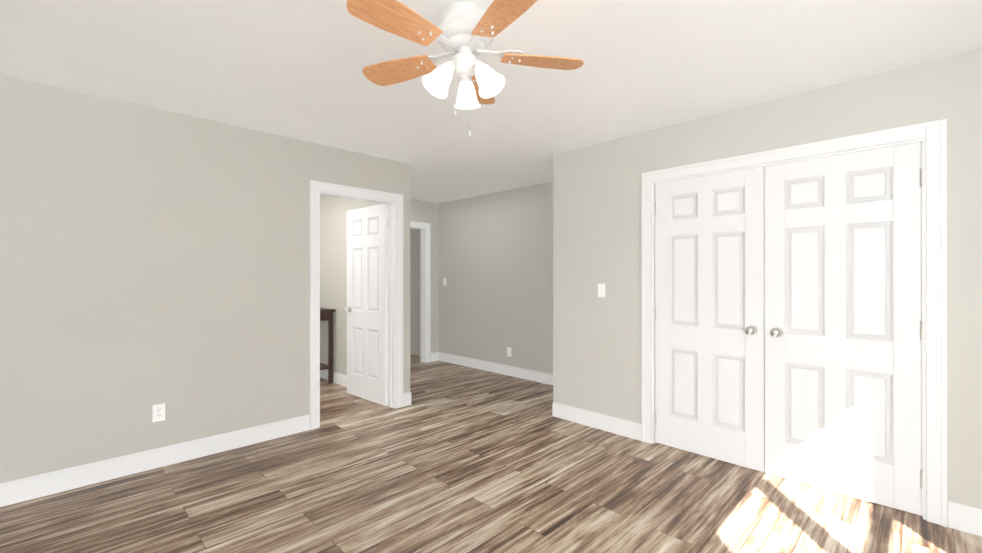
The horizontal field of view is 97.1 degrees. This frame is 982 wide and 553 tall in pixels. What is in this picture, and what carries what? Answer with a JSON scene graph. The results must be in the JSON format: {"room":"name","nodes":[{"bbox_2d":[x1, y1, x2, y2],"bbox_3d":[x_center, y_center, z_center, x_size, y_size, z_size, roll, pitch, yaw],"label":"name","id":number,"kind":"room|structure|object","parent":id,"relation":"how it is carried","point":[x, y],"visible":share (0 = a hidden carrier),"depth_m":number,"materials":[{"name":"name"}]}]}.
{"room":"empty bedroom","nodes":[
{"label":"empty bedroom","id":0,"kind":"room"},
{"bbox_2d":[0,74,409,482],"bbox_3d":[-2.141,0.078,3.162,0.120,2.440,3.620,0,0,45],"label":"wall","id":1,"kind":"structure","parent":0,"point":[150,257],"depth_m":2.91,"materials":[{"name":"grey paint"}]},
{"bbox_2d":[0,414,309,506],"bbox_3d":[-2.402,1.232,2.804,0.014,0.130,2.447,0,0,45],"label":"baseboard","id":2,"kind":"structure","parent":1,"relation":"attached to","point":[32,487],"depth_m":2.87,"materials":[{"name":"white wood"}]},
{"bbox_2d":[152,403,164,421],"bbox_3d":[-2.260,0.927,2.950,0.009,0.115,0.070,0,0,45],"label":"outlet","id":3,"kind":"object","parent":1,"relation":"attached to","point":[158,412],"visible":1,"depth_m":2.95,"materials":[{"name":"white plastic"}]},
{"bbox_2d":[310,180,402,429],"bbox_3d":[-1.256,0.243,4.046,0.166,2.112,0.922,0,0,45],"label":"door frame","id":4,"kind":"structure","parent":1,"relation":"attached to","point":[394,201],"depth_m":4.18,"materials":[{"name":"white wood"}]},
{"bbox_2d":[344,204,387,405],"bbox_3d":[-1.315,0.281,4.579,0.747,2.020,0.176,0,0,42],"label":"door leaf","id":5,"kind":"structure","parent":1,"relation":"in","point":[366,309],"depth_m":4.54,"materials":[{"name":"white wood"}]},
{"bbox_2d":[320,195,379,375],"bbox_3d":[-1.826,0.081,5.322,2.490,2.440,0.120,0,0,45],"label":"wall","id":6,"kind":"structure","parent":0,"point":[333,252],"depth_m":5.32,"materials":[{"name":"grey paint"}]},
{"bbox_2d":[320,369,346,386],"bbox_3d":[-2.146,1.236,5.546,1.660,0.130,0.014,0,0,45],"label":"baseboard","id":7,"kind":"structure","parent":6,"relation":"attached to","point":[339,379],"depth_m":5.24,"materials":[{"name":"white wood"}]},
{"bbox_2d":[410,199,438,352],"bbox_3d":[-1.444,0.082,6.206,0.120,2.440,1.670,0,0,45],"label":"wall","id":8,"kind":"structure","parent":0,"point":[424,212],"depth_m":6.68,"materials":[{"name":"grey paint"}]},
{"bbox_2d":[410,221,430,361],"bbox_3d":[-1.300,0.246,6.351,0.166,2.112,0.904,0,0,45],"label":"door frame","id":9,"kind":"structure","parent":8,"relation":"attached to","point":[425,291],"depth_m":6.59,"materials":[{"name":"white wood"}]},
{"bbox_2d":[410,182,552,373],"bbox_3d":[-0.073,0.081,6.100,3.830,2.440,0.120,0,0,45],"label":"wall","id":10,"kind":"structure","parent":0,"point":[496,271],"depth_m":5.88,"materials":[{"name":"grey paint"}]},
{"bbox_2d":[437,352,552,384],"bbox_3d":[0.209,1.236,5.722,2.900,0.130,0.014,0,0,45],"label":"baseboard","id":11,"kind":"structure","parent":10,"relation":"attached to","point":[531,375],"depth_m":5.82,"materials":[{"name":"white wood"}]},
{"bbox_2d":[507,347,510,356],"bbox_3d":[0.239,0.991,5.696,0.070,0.115,0.009,0,0,45],"label":"outlet","id":12,"kind":"object","parent":10,"relation":"attached to","point":[508,351],"visible":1,"depth_m":5.70,"materials":[{"name":"white plastic"}]},
{"bbox_2d":[0,354,981,552],"bbox_3d":[-0.465,1.348,3.245,7.590,0.100,6.110,0,0,45],"label":"floor","id":13,"kind":"structure","parent":0,"point":[454,458],"depth_m":2.53,"materials":[{"name":"brown wood"}]},
{"bbox_2d":[320,308,335,383],"bbox_3d":[-2.308,0.851,5.419,0.770,0.900,0.400,0,0,45],"label":"console table","id":14,"kind":"object","parent":13,"relation":"on","point":[326,314],"visible":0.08,"depth_m":5.26,"materials":[{"name":"brown wood"}]},
{"bbox_2d":[0,0,981,202],"bbox_3d":[-0.465,-1.192,3.248,7.590,0.100,6.110,0,0,45],"label":"ceiling","id":15,"kind":"structure","parent":0,"point":[290,68],"depth_m":2.33,"materials":[{"name":"white paint"}]},
{"bbox_2d":[347,0,583,136],"bbox_3d":[-0.137,-0.864,1.839,1.028,0.560,0.994,0,0,45],"label":"fan","id":16,"kind":"object","parent":15,"relation":"hanging from","point":[464,33],"visible":1,"depth_m":1.80,"materials":[{"name":"brown wood"}]},
{"bbox_2d":[553,48,981,525],"bbox_3d":[1.904,0.077,2.809,3.620,2.440,0.120,0,0,45],"label":"wall","id":17,"kind":"structure","parent":0,"point":[596,242],"depth_m":2.98,"materials":[{"name":"grey paint"}]},
{"bbox_2d":[552,402,640,440],"bbox_3d":[0.884,1.233,3.732,0.870,0.130,0.014,0,0,45],"label":"baseboard","id":18,"kind":"structure","parent":17,"relation":"attached to","point":[626,428],"depth_m":3.69,"materials":[{"name":"white wood"}]},
{"bbox_2d":[598,284,604,296],"bbox_3d":[0.935,0.118,3.678,0.070,0.115,0.020,0,0,45],"label":"light switch","id":19,"kind":"object","parent":17,"relation":"attached to","point":[601,290],"visible":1,"depth_m":3.68,"materials":[{"name":"white plastic"}]},
{"bbox_2d":[654,167,764,471],"bbox_3d":[1.521,0.280,3.107,0.747,2.020,0.105,0,0,45],"label":"closet door","id":20,"kind":"structure","parent":17,"relation":"in","point":[709,313],"depth_m":3.08,"materials":[{"name":"white wood"}]},
{"bbox_2d":[641,119,946,526],"bbox_3d":[1.820,0.241,2.876,1.659,2.112,0.143,0,0,45],"label":"door frame","id":21,"kind":"structure","parent":17,"relation":"attached to","point":[931,137],"depth_m":2.31,"materials":[{"name":"white wood"}]},
{"bbox_2d":[764,142,922,515],"bbox_3d":[2.050,0.279,2.578,0.747,2.020,0.105,0,0,45],"label":"closet door","id":22,"kind":"structure","parent":17,"relation":"in","point":[843,330],"depth_m":2.56,"materials":[{"name":"white wood"}]},
{"bbox_2d":[948,501,981,536],"bbox_3d":[2.700,1.231,1.916,0.935,0.130,0.014,0,0,45],"label":"baseboard","id":23,"kind":"structure","parent":17,"relation":"attached to","point":[965,518],"depth_m":2.20,"materials":[{"name":"white wood"}]}
]}

